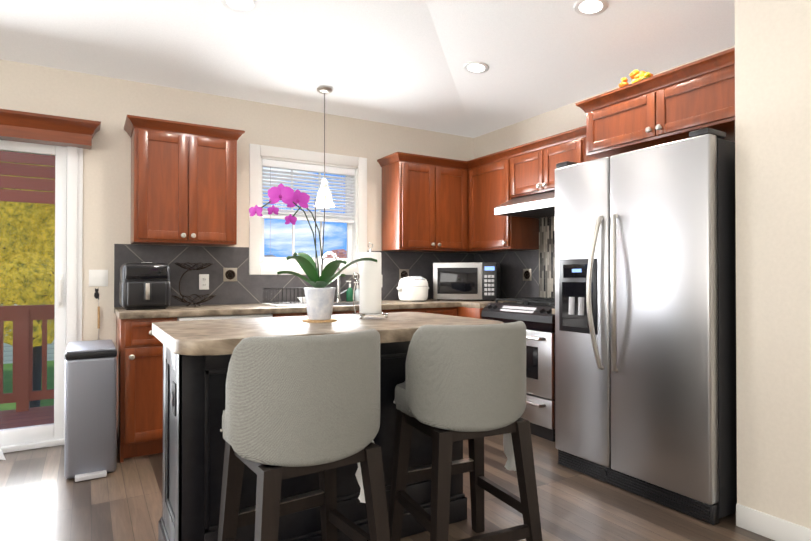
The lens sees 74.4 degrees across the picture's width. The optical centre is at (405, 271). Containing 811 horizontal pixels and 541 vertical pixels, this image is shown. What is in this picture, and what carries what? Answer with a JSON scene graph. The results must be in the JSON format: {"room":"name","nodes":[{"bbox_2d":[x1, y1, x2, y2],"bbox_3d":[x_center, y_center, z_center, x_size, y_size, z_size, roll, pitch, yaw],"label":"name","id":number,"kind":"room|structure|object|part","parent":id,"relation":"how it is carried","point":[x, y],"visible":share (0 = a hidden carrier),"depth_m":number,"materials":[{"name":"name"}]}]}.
{"room":"kitchen","nodes":[
{"label":"kitchen","id":0,"kind":"room"},
{"bbox_2d":[0,59,473,346],"bbox_3d":[-2.093,-0.500,3.777,6.680,3.300,0.150,0,-1,-31],"label":"wall","id":1,"kind":"structure","parent":0,"point":[110,104],"depth_m":3.78,"materials":[{"name":"paint"}]},
{"bbox_2d":[0,447,5,459],"bbox_3d":[-2.776,0.154,3.070,0.789,1.971,0.096,0,-1,-31],"label":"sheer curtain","id":2,"kind":"object","parent":1,"relation":"hanging from","point":[2,457],"visible":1,"depth_m":3.25,"materials":[{"name":"white fabric"}]},
{"bbox_2d":[0,109,100,452],"bbox_3d":[-3.032,0.074,3.103,2.182,2.140,0.319,0,-1,-31],"label":"door frame","id":3,"kind":"structure","parent":1,"relation":"attached to","point":[68,185],"depth_m":3.55,"materials":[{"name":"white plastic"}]},
{"bbox_2d":[94,288,98,299],"bbox_3d":[-2.112,0.152,3.653,0.024,0.075,0.034,0,-1,-31],"label":"hook","id":4,"kind":"object","parent":1,"relation":"attached to","point":[96,294],"depth_m":3.66,"materials":[{"name":"black plastic"}]},
{"bbox_2d":[89,270,107,286],"bbox_3d":[-2.107,0.044,3.669,0.115,0.115,0.014,0,-1,-31],"label":"switch plate","id":5,"kind":"object","parent":1,"relation":"attached to","point":[98,277],"visible":1,"depth_m":3.67,"materials":[{"name":"white plastic"}]},
{"bbox_2d":[97,307,99,339],"bbox_3d":[-2.101,0.353,3.658,0.012,0.218,0.034,0,-1,-31],"label":"fly swatter","id":6,"kind":"object","parent":1,"relation":"attached to","point":[98,326],"depth_m":3.65,"materials":[{"name":"beige plastic"}]},
{"bbox_2d":[124,115,244,246],"bbox_3d":[-1.565,-0.603,3.789,0.752,0.815,0.370,0,-1,-31],"label":"upper cabinet","id":7,"kind":"object","parent":1,"relation":"attached to","point":[183,183],"visible":1,"depth_m":3.65,"materials":[{"name":"brown wood"}]},
{"bbox_2d":[249,144,366,274],"bbox_3d":[-0.822,-0.489,4.526,1.030,1.030,0.166,0,-1,-31],"label":"window","id":8,"kind":"structure","parent":1,"relation":"in","point":[257,155],"depth_m":4.44,"materials":[{"name":"white wood"}]},
{"bbox_3d":[-0.843,-0.490,4.560,0.824,0.822,0.063,0,-1,-31],"label":"window sashes","id":9,"kind":"part","parent":8,"relation":"part of","materials":[{"name":"white plastic"}]},
{"bbox_2d":[262,159,354,223],"bbox_3d":[-0.808,-0.522,4.501,0.816,0.755,0.060,0,-1,-31],"label":"window blinds","id":10,"kind":"object","parent":8,"relation":"attached to","point":[270,164],"visible":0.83,"depth_m":4.49,"materials":[{"name":"white plastic"}]},
{"bbox_2d":[114,216,554,306],"bbox_3d":[-0.178,-0.183,3.706,3.160,0.863,1.930,0,-1,-31],"label":"backsplash","id":11,"kind":"structure","parent":1,"relation":"attached to","point":[527,273],"depth_m":4.35,"materials":[{"name":"tile"}]},
{"bbox_2d":[199,274,208,289],"bbox_3d":[-1.513,0.076,4.016,0.070,0.115,0.007,0,-1,-31],"label":"electrical outlet plate","id":12,"kind":"object","parent":11,"relation":"attached to","point":[203,281],"visible":1,"depth_m":4.01,"materials":[{"name":"white plastic"}]},
{"bbox_2d":[381,152,464,252],"bbox_3d":[0.201,-0.595,4.821,0.730,0.816,0.407,0,-1,-31],"label":"upper cabinet","id":13,"kind":"object","parent":1,"relation":"attached to","point":[436,204],"depth_m":4.68,"materials":[{"name":"brown wood"}]},
{"bbox_2d":[0,0,734,137],"bbox_3d":[-0.262,-1.657,0.716,6.380,0.566,7.000,0,-1,-31],"label":"ceiling","id":14,"kind":"structure","parent":0,"point":[398,62],"depth_m":3.45,"materials":[{"name":"paint"}]},
{"bbox_2d":[221,0,254,11],"bbox_3d":[-0.938,-1.513,3.001,0.184,0.030,0.183,0,-1,-31],"label":"recessed light","id":15,"kind":"object","parent":14,"relation":"in","point":[240,5],"visible":1,"depth_m":3.02,"materials":[{"name":"white"}]},
{"bbox_2d":[314,87,334,207],"bbox_3d":[-0.622,-0.949,4.105,0.164,0.902,0.164,0,-1,-31],"label":"pendant light","id":16,"kind":"object","parent":14,"relation":"hanging from","point":[324,190],"visible":0.98,"depth_m":4.08,"materials":[{"name":"white glass"}]},
{"bbox_2d":[463,61,488,73],"bbox_3d":[0.509,-1.469,3.853,0.183,0.030,0.184,0,-1,-31],"label":"recessed light","id":17,"kind":"object","parent":14,"relation":"in","point":[475,67],"visible":1,"depth_m":3.85,"materials":[{"name":"white"}]},
{"bbox_2d":[574,0,607,15],"bbox_3d":[1.032,-1.476,2.977,0.183,0.030,0.184,0,-1,-31],"label":"recessed light","id":18,"kind":"object","parent":14,"relation":"in","point":[590,7],"visible":1,"depth_m":2.98,"materials":[{"name":"white"}]},
{"bbox_2d":[0,434,774,540],"bbox_3d":[-0.262,1.155,0.694,6.680,0.060,7.300,0,-1,-31],"label":"floor","id":19,"kind":"structure","parent":0,"point":[42,498],"depth_m":2.60,"materials":[{"name":"laminate"}]},
{"bbox_2d":[64,340,116,481],"bbox_3d":[-1.868,0.789,3.174,0.254,0.704,0.562,0,-1,-31],"label":"trash can","id":20,"kind":"object","parent":19,"relation":"on","point":[90,402],"visible":1,"depth_m":2.98,"materials":[{"name":"silver metal"}]},
{"bbox_2d":[116,316,176,462],"bbox_3d":[-1.724,0.717,3.538,0.316,0.860,0.620,0,-1,-31],"label":"base cabinet","id":21,"kind":"object","parent":19,"relation":"on","point":[139,412],"depth_m":3.26,"materials":[{"name":"brown wood"}]},
{"bbox_2d":[114,299,488,318],"bbox_3d":[-0.501,0.272,4.243,3.159,0.038,0.669,0,-1,-31],"label":"countertop","id":22,"kind":"structure","parent":21,"relation":"on","point":[198,310],"depth_m":3.68,"materials":[{"name":"laminate"}]},
{"bbox_2d":[119,262,170,309],"bbox_3d":[-1.741,0.094,3.572,0.290,0.306,0.394,0,-1,-31],"label":"air fryer","id":23,"kind":"object","parent":22,"relation":"on","point":[144,285],"visible":1,"depth_m":3.44,"materials":[{"name":"black plastic"}]},
{"bbox_2d":[171,262,215,306],"bbox_3d":[-1.508,0.092,3.824,0.296,0.312,0.300,0,-1,-31],"label":"wire fruit basket","id":24,"kind":"object","parent":22,"relation":"on","point":[194,303],"visible":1,"depth_m":3.79,"materials":[{"name":"brown metal"}]},
{"bbox_2d":[262,287,306,305],"bbox_3d":[-0.865,0.188,4.085,0.360,0.127,0.390,0,-1,-31],"label":"wire dish rack","id":25,"kind":"object","parent":22,"relation":"on","point":[302,301],"visible":0.69,"depth_m":4.01,"materials":[{"name":"black metal"}]},
{"bbox_2d":[319,252,346,301],"bbox_3d":[-0.609,0.044,4.472,0.259,0.420,0.075,0,-1,-31],"label":"spring faucet","id":26,"kind":"object","parent":22,"relation":"on","point":[338,299],"visible":0.69,"depth_m":4.49,"materials":[{"name":"silver metal"}]},
{"bbox_2d":[346,281,352,301],"bbox_3d":[-0.478,0.166,4.584,0.067,0.178,0.063,0,-1,-31],"label":"soap bottle","id":27,"kind":"object","parent":22,"relation":"on","point":[349,294],"visible":0.9,"depth_m":4.56,"materials":[{"name":"green plastic"}]},
{"bbox_2d":[354,282,358,300],"bbox_3d":[-0.418,0.171,4.625,0.061,0.168,0.051,0,-1,-31],"label":"soap bottle","id":28,"kind":"object","parent":22,"relation":"on","point":[357,294],"visible":0.88,"depth_m":4.61,"materials":[{"name":"grey plastic"}]},
{"bbox_2d":[333,302,388,304],"bbox_3d":[-0.432,0.349,4.284,0.516,0.189,0.406,0,-1,-31],"label":"sink basin","id":29,"kind":"object","parent":22,"relation":"in","point":[347,303],"visible":0.08,"depth_m":4.47,"materials":[{"name":"silver metal"}]},
{"bbox_2d":[397,276,428,301],"bbox_3d":[0.067,0.147,4.659,0.300,0.216,0.265,0,-1,-31],"label":"rice cooker","id":30,"kind":"object","parent":22,"relation":"on","point":[412,288],"visible":1,"depth_m":4.55,"materials":[{"name":"white plastic"}]},
{"bbox_2d":[433,262,499,300],"bbox_3d":[0.564,0.089,4.865,0.560,0.336,0.402,0,0,14],"label":"microwave","id":31,"kind":"object","parent":22,"relation":"on","point":[469,281],"visible":0.92,"depth_m":4.67,"materials":[{"name":"silver metal"}]},
{"bbox_2d":[177,314,271,320],"bbox_3d":[-1.312,0.720,3.754,0.602,0.859,0.664,0,-1,-31],"label":"dishwasher","id":32,"kind":"object","parent":19,"relation":"on","point":[223,317],"visible":0.17,"depth_m":3.50,"materials":[{"name":"grey plastic"}]},
{"bbox_2d":[218,329,390,540],"bbox_3d":[-0.336,0.661,1.745,0.515,0.945,0.476,0,-1,-31],"label":"bar stool","id":33,"kind":"object","parent":19,"relation":"on","point":[296,406],"visible":1,"depth_m":1.56,"materials":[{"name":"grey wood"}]},
{"bbox_3d":[-0.366,0.500,1.777,0.437,0.092,0.393,0,-1,-31],"label":"seat","id":34,"kind":"part","parent":33,"relation":"part of","materials":[{"name":"fabric"}]},
{"bbox_2d":[272,311,347,316],"bbox_3d":[-0.839,0.721,4.066,0.521,0.860,0.620,0,-1,-31],"label":"base cabinet","id":35,"kind":"object","parent":19,"relation":"on","point":[335,312],"depth_m":3.77,"materials":[{"name":"brown wood"}]},
{"bbox_2d":[158,340,466,540],"bbox_3d":[-0.373,0.700,2.347,1.248,0.876,0.478,0,-1,-31],"label":"kitchen island","id":36,"kind":"object","parent":19,"relation":"on","point":[194,391],"depth_m":2.04,"materials":[{"name":"black paint"}]},
{"bbox_2d":[152,312,503,359],"bbox_3d":[-0.309,0.237,2.259,1.316,0.047,0.795,0,-1,-31],"label":"island countertop","id":37,"kind":"structure","parent":36,"relation":"on","point":[186,340],"depth_m":2.00,"materials":[{"name":"beige stone"}]},
{"bbox_2d":[249,183,376,319],"bbox_3d":[-0.406,-0.080,2.305,0.538,0.571,0.424,0,-1,-31],"label":"orchid plant","id":38,"kind":"object","parent":37,"relation":"on","point":[319,296],"visible":1,"depth_m":2.26,"materials":[{"name":"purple plant"}]},
{"bbox_2d":[302,318,336,322],"bbox_3d":[-0.370,0.210,2.307,0.150,0.008,0.150,0,-1,-31],"label":"cork coaster","id":39,"kind":"object","parent":37,"relation":"on","point":[319,321],"visible":0.75,"depth_m":2.25,"materials":[{"name":"brown wood"}]},
{"bbox_2d":[352,243,387,318],"bbox_3d":[-0.168,0.040,2.477,0.179,0.349,0.167,0,-1,-31],"label":"paper towel holder","id":40,"kind":"object","parent":37,"relation":"on","point":[362,315],"visible":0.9,"depth_m":2.43,"materials":[{"name":"silver metal"}]},
{"bbox_2d":[359,252,380,312],"bbox_3d":[-0.163,0.050,2.480,0.102,0.280,0.102,0,-1,-31],"label":"paper towel roll","id":41,"kind":"object","parent":40,"relation":"on","point":[370,287],"visible":1,"depth_m":2.44,"materials":[{"name":"white paper"}]},
{"bbox_2d":[352,307,451,315],"bbox_3d":[0.004,0.725,4.570,0.654,0.860,0.620,0,-1,-31],"label":"base cabinet","id":42,"kind":"object","parent":19,"relation":"on","point":[444,310],"depth_m":4.33,"materials":[{"name":"brown wood"}]},
{"bbox_2d":[388,321,541,540],"bbox_3d":[0.215,0.664,2.095,0.516,0.945,0.451,0,-1,-25],"label":"bar stool","id":43,"kind":"object","parent":19,"relation":"on","point":[463,382],"visible":1,"depth_m":1.92,"materials":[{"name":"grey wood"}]},
{"bbox_3d":[0.202,0.503,2.135,0.444,0.092,0.398,0,-1,-31],"label":"seat","id":44,"kind":"part","parent":43,"relation":"part of","materials":[{"name":"fabric"}]},
{"bbox_2d":[452,307,483,318],"bbox_3d":[0.605,0.727,4.766,0.721,0.860,0.899,0,-1,-31],"label":"base cabinet","id":45,"kind":"object","parent":19,"relation":"on","point":[456,311],"depth_m":4.37,"materials":[{"name":"brown wood"}]},
{"bbox_2d":[462,300,516,307],"bbox_3d":[0.808,0.274,4.501,0.648,0.038,0.230,0,-1,-31],"label":"countertop","id":46,"kind":"structure","parent":45,"relation":"on","point":[471,304],"depth_m":4.42,"materials":[{"name":"laminate"}]},
{"bbox_2d":[481,297,554,441],"bbox_3d":[1.037,0.682,4.060,0.679,0.940,0.749,0,-1,-31],"label":"range","id":47,"kind":"object","parent":19,"relation":"on","point":[535,315],"visible":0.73,"depth_m":3.72,"materials":[{"name":"silver metal"}]},
{"bbox_2d":[555,128,736,524],"bbox_3d":[1.474,0.248,2.991,0.973,1.785,0.927,0,-1,-31],"label":"fridge","id":48,"kind":"object","parent":19,"relation":"on","point":[645,325],"visible":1,"depth_m":2.63,"materials":[{"name":"silver metal"}]},
{"bbox_2d":[474,45,734,252],"bbox_3d":[1.500,-0.498,4.127,0.150,3.300,2.930,0,-1,-31],"label":"wall","id":49,"kind":"structure","parent":0,"point":[568,117],"depth_m":4.61,"materials":[{"name":"paint"}]},
{"bbox_2d":[465,149,538,252],"bbox_3d":[0.824,-0.595,4.720,0.400,0.816,0.578,0,-1,-31],"label":"upper cabinet","id":50,"kind":"object","parent":49,"relation":"attached to","point":[486,177],"depth_m":4.60,"materials":[{"name":"brown wood"}]},
{"bbox_2d":[509,126,585,197],"bbox_3d":[1.192,-0.810,4.165,0.339,0.396,0.754,0,-1,-31],"label":"upper cabinet","id":51,"kind":"object","parent":49,"relation":"attached to","point":[532,165],"depth_m":4.10,"materials":[{"name":"brown wood"}]},
{"bbox_2d":[494,191,554,217],"bbox_3d":[1.119,-0.534,4.118,0.490,0.152,0.749,0,-1,-31],"label":"range hood","id":52,"kind":"object","parent":51,"relation":"attached to","point":[540,205],"visible":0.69,"depth_m":4.10,"materials":[{"name":"silver metal"}]},
{"bbox_2d":[581,134,599,162],"bbox_3d":[1.440,-0.783,3.749,0.339,0.336,0.336,0,-1,-31],"label":"upper cabinet","id":53,"kind":"object","parent":49,"relation":"attached to","point":[584,158],"depth_m":3.76,"materials":[{"name":"brown wood"}]},
{"bbox_2d":[575,47,734,157],"bbox_3d":[1.624,-0.898,3.110,0.680,0.335,1.026,0,-1,-31],"label":"upper cabinet","id":54,"kind":"object","parent":49,"relation":"attached to","point":[677,103],"visible":0.71,"depth_m":2.90,"materials":[{"name":"brown wood"}]},
{"bbox_2d":[619,70,652,87],"bbox_3d":[1.364,-1.087,3.075,0.140,0.160,0.353,0,-1,-31],"label":"flowers","id":55,"kind":"object","parent":54,"relation":"on","point":[636,75],"visible":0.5,"depth_m":3.08,"materials":[{"name":"yellow plant"}]},
{"bbox_2d":[735,0,810,528],"bbox_3d":[2.597,-0.525,0.706,0.150,3.300,4.070,0,-1,-31],"label":"wall","id":56,"kind":"structure","parent":0,"point":[773,189],"depth_m":2.26,"materials":[{"name":"paint"}]},
{"bbox_2d":[736,503,810,540],"bbox_3d":[0.692,1.080,1.262,2.540,0.100,7.000,0,-1,-31],"label":"baseboard","id":57,"kind":"structure","parent":56,"relation":"attached to","point":[764,524],"depth_m":2.28,"materials":[{"name":"white wood"}]},
{"label":"outside","id":58,"kind":"structure","parent":0,"visible":0},
{"bbox_2d":[0,361,53,410],"bbox_3d":[-24.187,2.965,40.414,120.000,0.050,85.440,0,-1,-31],"label":"lawn","id":59,"kind":"structure","parent":58,"point":[7,371],"depth_m":13.14,"materials":[{"name":"green plant"}]},
{"bbox_2d":[0,405,53,428],"bbox_3d":[-3.526,1.930,3.837,4.400,1.440,1.445,0,-1,-31],"label":"deck","id":60,"kind":"object","parent":59,"relation":"on","point":[16,420],"depth_m":4.46,"materials":[{"name":"brown wood"}]},
{"bbox_2d":[0,305,54,411],"bbox_3d":[-3.834,0.755,4.411,4.450,0.920,0.100,0,-1,-31],"label":"deck railing","id":61,"kind":"object","parent":60,"relation":"on","point":[25,322],"depth_m":4.65,"materials":[{"name":"brown wood"}]},
{"bbox_2d":[0,151,54,203],"bbox_3d":[-3.891,-0.735,4.470,4.400,2.060,0.120,0,-1,-31],"label":"canopy","id":62,"kind":"object","parent":61,"relation":"on","point":[7,181],"depth_m":4.73,"materials":[{"name":"fabric"}]},
{"bbox_2d":[0,294,53,363],"bbox_3d":[-14.836,-1.280,18.917,10.000,8.100,8.800,0,-1,-31],"label":"neighbouring house","id":63,"kind":"structure","parent":59,"relation":"on","point":[50,353],"depth_m":16.03,"materials":[{"name":"grey"}]},
{"bbox_2d":[0,162,66,407],"bbox_3d":[-6.224,-0.252,8.626,3.418,5.903,2.629,0,-1,-31],"label":"tree","id":64,"kind":"object","parent":59,"relation":"on","point":[19,279],"depth_m":7.86,"materials":[{"name":"yellow plant"}]},
{"bbox_2d":[325,249,346,257],"bbox_3d":[-2.108,1.019,17.200,2.112,3.504,1.719,0,-1,-31],"label":"tree","id":65,"kind":"object","parent":59,"relation":"on","point":[341,254],"depth_m":16.96,"materials":[{"name":"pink plant"}]}
]}

